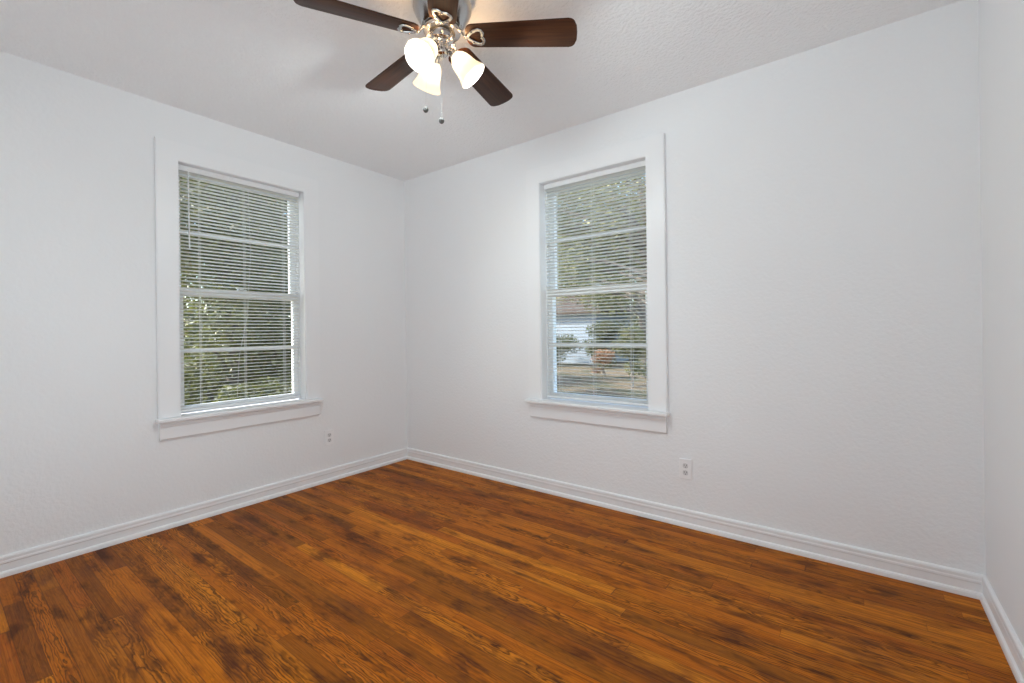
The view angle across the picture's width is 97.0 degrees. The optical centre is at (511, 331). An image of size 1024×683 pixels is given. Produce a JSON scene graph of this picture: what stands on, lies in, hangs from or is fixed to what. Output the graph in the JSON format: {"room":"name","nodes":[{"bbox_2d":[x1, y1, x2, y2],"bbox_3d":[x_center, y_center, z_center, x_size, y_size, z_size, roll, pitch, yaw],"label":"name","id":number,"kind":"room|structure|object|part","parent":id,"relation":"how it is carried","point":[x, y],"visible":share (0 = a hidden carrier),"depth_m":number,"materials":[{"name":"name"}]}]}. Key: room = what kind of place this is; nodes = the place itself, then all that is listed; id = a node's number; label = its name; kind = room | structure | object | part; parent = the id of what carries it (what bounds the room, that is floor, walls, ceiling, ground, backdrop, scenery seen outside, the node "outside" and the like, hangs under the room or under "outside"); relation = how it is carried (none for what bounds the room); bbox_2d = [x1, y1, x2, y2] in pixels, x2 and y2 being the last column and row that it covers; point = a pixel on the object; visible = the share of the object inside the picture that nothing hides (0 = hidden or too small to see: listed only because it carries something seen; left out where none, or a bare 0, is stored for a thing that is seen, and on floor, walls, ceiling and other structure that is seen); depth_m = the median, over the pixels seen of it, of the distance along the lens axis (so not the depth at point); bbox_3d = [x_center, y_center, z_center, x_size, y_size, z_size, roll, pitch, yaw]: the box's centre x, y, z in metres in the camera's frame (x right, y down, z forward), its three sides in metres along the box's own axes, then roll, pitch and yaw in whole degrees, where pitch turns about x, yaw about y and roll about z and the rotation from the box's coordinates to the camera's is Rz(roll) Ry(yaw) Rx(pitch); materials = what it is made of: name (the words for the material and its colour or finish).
{"room":"empty bedroom","nodes":[
{"label":"empty bedroom","id":0,"kind":"room"},
{"bbox_2d":[0,51,406,555],"bbox_3d":[-1.895,0.159,2.846,0.150,2.940,3.280,-1,0,37],"label":"wall","id":1,"kind":"structure","parent":0,"point":[82,452],"depth_m":2.43,"materials":[{"name":"paint"}]},
{"bbox_2d":[0,448,406,577],"bbox_3d":[-1.818,1.080,2.796,0.014,0.096,2.980,-1,0,37],"label":"baseboard","id":2,"kind":"structure","parent":1,"relation":"attached to","point":[45,551],"depth_m":2.61,"materials":[{"name":"white paint"}]},
{"bbox_2d":[154,136,324,440],"bbox_3d":[-1.781,-0.242,2.994,0.260,1.722,0.995,-1,0,37],"label":"window","id":3,"kind":"structure","parent":1,"relation":"in","point":[168,154],"depth_m":2.87,"materials":[{"name":"white paint"}]},
{"bbox_3d":[-1.823,-0.604,3.022,0.034,0.774,0.749,-1,0,37],"label":"sash","id":4,"kind":"part","parent":3,"relation":"part of","materials":[{"name":"white paint"}]},
{"bbox_2d":[178,164,300,412],"bbox_3d":[-1.753,-0.257,2.972,0.037,1.472,0.735,-1,0,37],"label":"window blind","id":5,"kind":"object","parent":3,"relation":"attached to","point":[189,171],"visible":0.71,"depth_m":2.94,"materials":[{"name":"paint"}]},
{"bbox_3d":[-1.912,-0.245,2.769,0.029,1.441,0.007,-1,0,37],"label":"ladder cord","id":6,"kind":"part","parent":5,"relation":"part of","materials":[{"name":"white fabric"}]},
{"bbox_3d":[-1.747,0.473,2.974,0.024,0.013,0.733,-1,0,37],"label":"rail","id":7,"kind":"part","parent":5,"relation":"part of","materials":[{"name":"paint"}]},
{"bbox_3d":[-1.750,-0.272,2.951,0.003,1.383,0.092,-1,0,37],"label":"lift cord","id":8,"kind":"part","parent":5,"relation":"part of","materials":[{"name":"white fabric"}]},
{"bbox_3d":[-1.758,-0.247,2.972,0.029,1.441,0.007,-1,0,37],"label":"ladder cord","id":9,"kind":"part","parent":5,"relation":"part of","materials":[{"name":"white fabric"}]},
{"bbox_3d":[-1.603,-0.249,3.175,0.029,1.441,0.007,-1,0,37],"label":"ladder cord","id":10,"kind":"part","parent":5,"relation":"part of","materials":[{"name":"white fabric"}]},
{"bbox_3d":[-1.820,0.520,3.029,0.140,0.032,0.763,-1,0,37],"label":"sill","id":11,"kind":"part","parent":3,"relation":"part of","materials":[{"name":"white paint"}]},
{"bbox_3d":[-1.785,0.112,2.999,0.032,0.759,0.749,-1,0,37],"label":"sash","id":12,"kind":"part","parent":3,"relation":"part of","materials":[{"name":"white paint"}]},
{"bbox_3d":[-1.716,0.504,2.951,0.120,0.022,0.995,-1,0,37],"label":"sill","id":13,"kind":"part","parent":3,"relation":"part of","materials":[{"name":"white paint"}]},
{"bbox_2d":[325,429,333,445],"bbox_3d":[-1.370,0.797,3.393,0.009,0.114,0.070,-1,0,37],"label":"wall outlet","id":14,"kind":"object","parent":1,"relation":"attached to","point":[329,434],"visible":1,"depth_m":3.39,"materials":[{"name":"white plastic"}]},
{"bbox_2d":[0,0,961,180],"bbox_3d":[-0.436,-1.380,1.723,3.863,0.100,3.280,-1,0,37],"label":"ceiling","id":15,"kind":"structure","parent":0,"point":[286,71],"depth_m":2.19,"materials":[{"name":"white paint"}]},
{"bbox_2d":[294,0,576,123],"bbox_3d":[-0.315,-1.069,1.786,0.988,0.525,1.031,-1,0,-27],"label":"ceiling fan","id":16,"kind":"object","parent":15,"relation":"hanging from","point":[442,22],"visible":1,"depth_m":1.76,"materials":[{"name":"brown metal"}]},
{"bbox_3d":[-0.560,-1.163,1.658,0.437,0.006,0.127,-2,15,-27],"label":"blade","id":17,"kind":"part","parent":16,"relation":"part of","materials":[{"name":"brown wood"}]},
{"bbox_3d":[-0.505,-1.167,2.026,0.437,0.006,0.127,-2,11,45],"label":"blade","id":18,"kind":"part","parent":16,"relation":"part of","materials":[{"name":"brown wood"}]},
{"bbox_3d":[-0.327,-1.068,1.723,0.121,0.118,0.121,1,-42,26],"label":"lamp shade","id":19,"kind":"part","parent":16,"relation":"part of","materials":[{"name":"white glass"}]},
{"bbox_3d":[-0.323,-1.076,1.729,0.047,0.077,0.047,1,-42,26],"label":"bulb","id":20,"kind":"part","parent":16,"relation":"part of","materials":[{"name":"white glass"}]},
{"bbox_3d":[-0.338,-1.070,1.882,0.121,0.118,0.121,0,44,-34],"label":"lamp shade","id":21,"kind":"part","parent":16,"relation":"part of","materials":[{"name":"white glass"}]},
{"bbox_3d":[-0.228,-1.154,1.492,0.127,0.006,0.437,14,1,-10],"label":"blade","id":22,"kind":"part","parent":16,"relation":"part of","materials":[{"name":"brown wood"}]},
{"bbox_2d":[448,47,457,57],"bbox_3d":[-0.237,-1.110,1.808,0.052,0.044,0.040,-1,0,-5],"label":"socket","id":23,"kind":"object","parent":16,"relation":"attached to","point":[453,53],"depth_m":1.79,"materials":[{"name":"silver metal"}]},
{"bbox_3d":[-0.194,-1.067,1.812,0.121,0.118,0.121,-42,3,-2],"label":"lamp shade","id":24,"kind":"part","parent":16,"relation":"part of","materials":[{"name":"white glass"}]},
{"bbox_3d":[-0.138,-1.161,2.087,0.127,0.006,0.437,-13,-8,25],"label":"blade","id":25,"kind":"part","parent":16,"relation":"part of","materials":[{"name":"brown wood"}]},
{"bbox_3d":[0.033,-1.153,1.758,0.437,0.006,0.127,4,-11,8],"label":"blade","id":26,"kind":"part","parent":16,"relation":"part of","materials":[{"name":"brown wood"}]},
{"bbox_2d":[0,459,1016,682],"bbox_3d":[-0.405,1.140,1.721,3.663,0.060,3.080,-1,0,37],"label":"floor","id":27,"kind":"structure","parent":0,"point":[405,571],"depth_m":1.84,"materials":[{"name":"brown wood"}]},
{"bbox_2d":[404,0,985,574],"bbox_3d":[0.590,0.128,2.921,3.713,2.940,0.150,-1,0,37],"label":"wall","id":28,"kind":"structure","parent":0,"point":[824,250],"depth_m":2.24,"materials":[{"name":"paint"}]},
{"bbox_2d":[524,133,669,433],"bbox_3d":[0.547,-0.269,2.944,0.989,1.717,0.260,-1,0,37],"label":"window","id":29,"kind":"structure","parent":28,"relation":"in","point":[653,417],"depth_m":2.85,"materials":[{"name":"white paint"}]},
{"bbox_2d":[544,160,648,405],"bbox_3d":[0.527,-0.282,2.919,0.729,1.467,0.029,-1,0,37],"label":"window blind","id":30,"kind":"object","parent":29,"relation":"attached to","point":[637,166],"visible":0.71,"depth_m":2.90,"materials":[{"name":"paint"}]},
{"bbox_3d":[0.322,-0.270,3.075,0.007,1.436,0.029,-1,0,37],"label":"ladder cord","id":31,"kind":"part","parent":30,"relation":"part of","materials":[{"name":"white fabric"}]},
{"bbox_3d":[0.525,-0.273,2.921,0.007,1.436,0.029,-1,0,37],"label":"ladder cord","id":32,"kind":"part","parent":30,"relation":"part of","materials":[{"name":"white fabric"}]},
{"bbox_3d":[0.536,0.445,2.918,0.727,0.013,0.024,-1,0,37],"label":"rail","id":33,"kind":"part","parent":30,"relation":"part of","materials":[{"name":"paint"}]},
{"bbox_3d":[0.728,-0.276,2.766,0.007,1.436,0.029,-1,0,37],"label":"ladder cord","id":34,"kind":"part","parent":30,"relation":"part of","materials":[{"name":"white fabric"}]},
{"bbox_3d":[0.514,0.476,2.888,0.989,0.022,0.120,-1,0,37],"label":"sill","id":35,"kind":"part","parent":29,"relation":"part of","materials":[{"name":"white paint"}]},
{"bbox_3d":[0.571,-0.631,2.982,0.743,0.769,0.034,-1,0,37],"label":"sash","id":36,"kind":"part","parent":29,"relation":"part of","materials":[{"name":"white paint"}]},
{"bbox_3d":[0.557,0.083,2.952,0.743,0.759,0.032,-1,0,37],"label":"sash","id":37,"kind":"part","parent":29,"relation":"part of","materials":[{"name":"white paint"}]},
{"bbox_3d":[0.593,0.490,2.991,0.757,0.032,0.140,-1,0,37],"label":"sill","id":38,"kind":"part","parent":29,"relation":"part of","materials":[{"name":"white paint"}]},
{"bbox_2d":[679,458,691,479],"bbox_3d":[0.973,0.772,2.536,0.070,0.114,0.009,-1,0,37],"label":"wall outlet","id":39,"kind":"object","parent":28,"relation":"attached to","point":[685,465],"visible":1,"depth_m":2.53,"materials":[{"name":"white plastic"}]},
{"bbox_2d":[407,447,983,599],"bbox_3d":[0.492,1.052,2.901,3.563,0.096,0.014,-1,0,37],"label":"baseboard","id":40,"kind":"structure","parent":28,"relation":"attached to","point":[963,579],"depth_m":2.35,"materials":[{"name":"white paint"}]},
{"bbox_2d":[978,0,1023,647],"bbox_3d":[1.014,0.121,0.537,0.150,2.940,3.130,-1,0,37],"label":"wall","id":41,"kind":"structure","parent":0,"point":[1001,22],"depth_m":1.55,"materials":[{"name":"paint"}]},
{"bbox_2d":[980,575,1023,682],"bbox_3d":[1.005,1.044,0.646,0.014,0.096,2.980,-1,0,37],"label":"baseboard","id":42,"kind":"structure","parent":41,"relation":"attached to","point":[1010,636],"depth_m":1.55,"materials":[{"name":"white paint"}]},
{"label":"outside","id":43,"kind":"structure","parent":0,"visible":0},
{"bbox_2d":[195,359,646,403],"bbox_3d":[2.076,1.739,16.164,70.000,0.200,67.000,-1,0,37],"label":"ground","id":44,"kind":"structure","parent":43,"point":[567,366],"depth_m":14.59,"materials":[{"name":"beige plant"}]},
{"bbox_2d":[180,178,288,404],"bbox_3d":[-6.844,-2.294,11.504,5.676,8.827,7.465,-1,0,43],"label":"evergreen tree","id":45,"kind":"object","parent":44,"relation":"on","point":[190,343],"visible":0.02,"depth_m":10.29,"materials":[{"name":"green plant"}]},
{"bbox_2d":[180,177,291,405],"bbox_3d":[-4.477,-1.241,7.284,3.081,6.210,3.830,-1,0,37],"label":"evergreen tree","id":46,"kind":"object","parent":44,"relation":"on","point":[264,357],"visible":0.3,"depth_m":6.87,"materials":[{"name":"green plant"}]},
{"bbox_2d":[212,375,291,401],"bbox_3d":[-3.315,1.176,5.336,1.176,1.258,1.370,-1,0,37],"label":"shrub","id":47,"kind":"object","parent":44,"relation":"on","point":[248,385],"visible":0.12,"depth_m":5.40,"materials":[{"name":"green plant"}]},
{"bbox_2d":[556,333,582,363],"bbox_3d":[1.778,0.869,21.614,3.390,1.774,1.969,-1,0,37],"label":"shrub","id":48,"kind":"object","parent":44,"relation":"on","point":[568,349],"visible":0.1,"depth_m":20.93,"materials":[{"name":"green plant"}]},
{"bbox_2d":[556,294,635,364],"bbox_3d":[2.883,-0.390,26.089,7.800,4.150,5.900,-1,0,37],"label":"house","id":49,"kind":"structure","parent":44,"relation":"on","point":[584,357],"depth_m":22.79,"materials":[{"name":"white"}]},
{"bbox_2d":[556,175,646,304],"bbox_3d":[1.682,-1.467,10.846,4.775,6.427,3.795,-1,0,37],"label":"oak tree","id":50,"kind":"object","parent":44,"relation":"on","point":[644,263],"visible":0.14,"depth_m":10.16,"materials":[{"name":"green plant"}]},
{"bbox_2d":[556,174,646,377],"bbox_3d":[3.490,-2.615,16.006,6.990,8.686,5.029,-1,0,37],"label":"oak tree","id":51,"kind":"object","parent":44,"relation":"on","point":[635,264],"visible":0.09,"depth_m":15.51,"materials":[{"name":"green plant"}]},
{"bbox_2d":[557,192,645,325],"bbox_3d":[7.221,-4.670,34.842,15.984,12.736,8.926,-1,0,37],"label":"oak tree","id":52,"kind":"object","parent":44,"relation":"on","point":[639,192],"visible":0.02,"depth_m":33.97,"materials":[{"name":"green plant"}]},
{"bbox_2d":[590,348,614,378],"bbox_3d":[3.117,1.155,15.527,0.883,1.151,0.756,-1,0,37],"label":"shrub","id":53,"kind":"object","parent":44,"relation":"on","point":[602,353],"visible":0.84,"depth_m":15.43,"materials":[{"name":"orange plant"}]},
{"bbox_2d":[580,319,625,366],"bbox_3d":[4.052,0.592,20.234,1.787,2.273,1.972,-1,0,-39],"label":"shrub","id":54,"kind":"object","parent":44,"relation":"on","point":[599,336],"visible":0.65,"depth_m":20.01,"materials":[{"name":"green plant"}]},
{"bbox_2d":[612,325,645,387],"bbox_3d":[3.481,0.766,12.963,1.218,1.918,1.265,-1,0,37],"label":"shrub","id":55,"kind":"object","parent":44,"relation":"on","point":[624,350],"visible":0.53,"depth_m":12.94,"materials":[{"name":"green plant"}]},
{"bbox_3d":[3.458,0.901,13.043,0.466,1.649,0.515,-1,0,19],"label":"stem","id":56,"kind":"part","parent":55,"relation":"part of","materials":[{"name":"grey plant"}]},
{"bbox_2d":[623,217,643,331],"bbox_3d":[8.243,-2.960,21.933,5.776,9.268,5.609,-1,0,-37],"label":"oak tree","id":57,"kind":"object","parent":44,"relation":"on","point":[636,317],"visible":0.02,"depth_m":22.11,"materials":[{"name":"green plant"}]}
]}

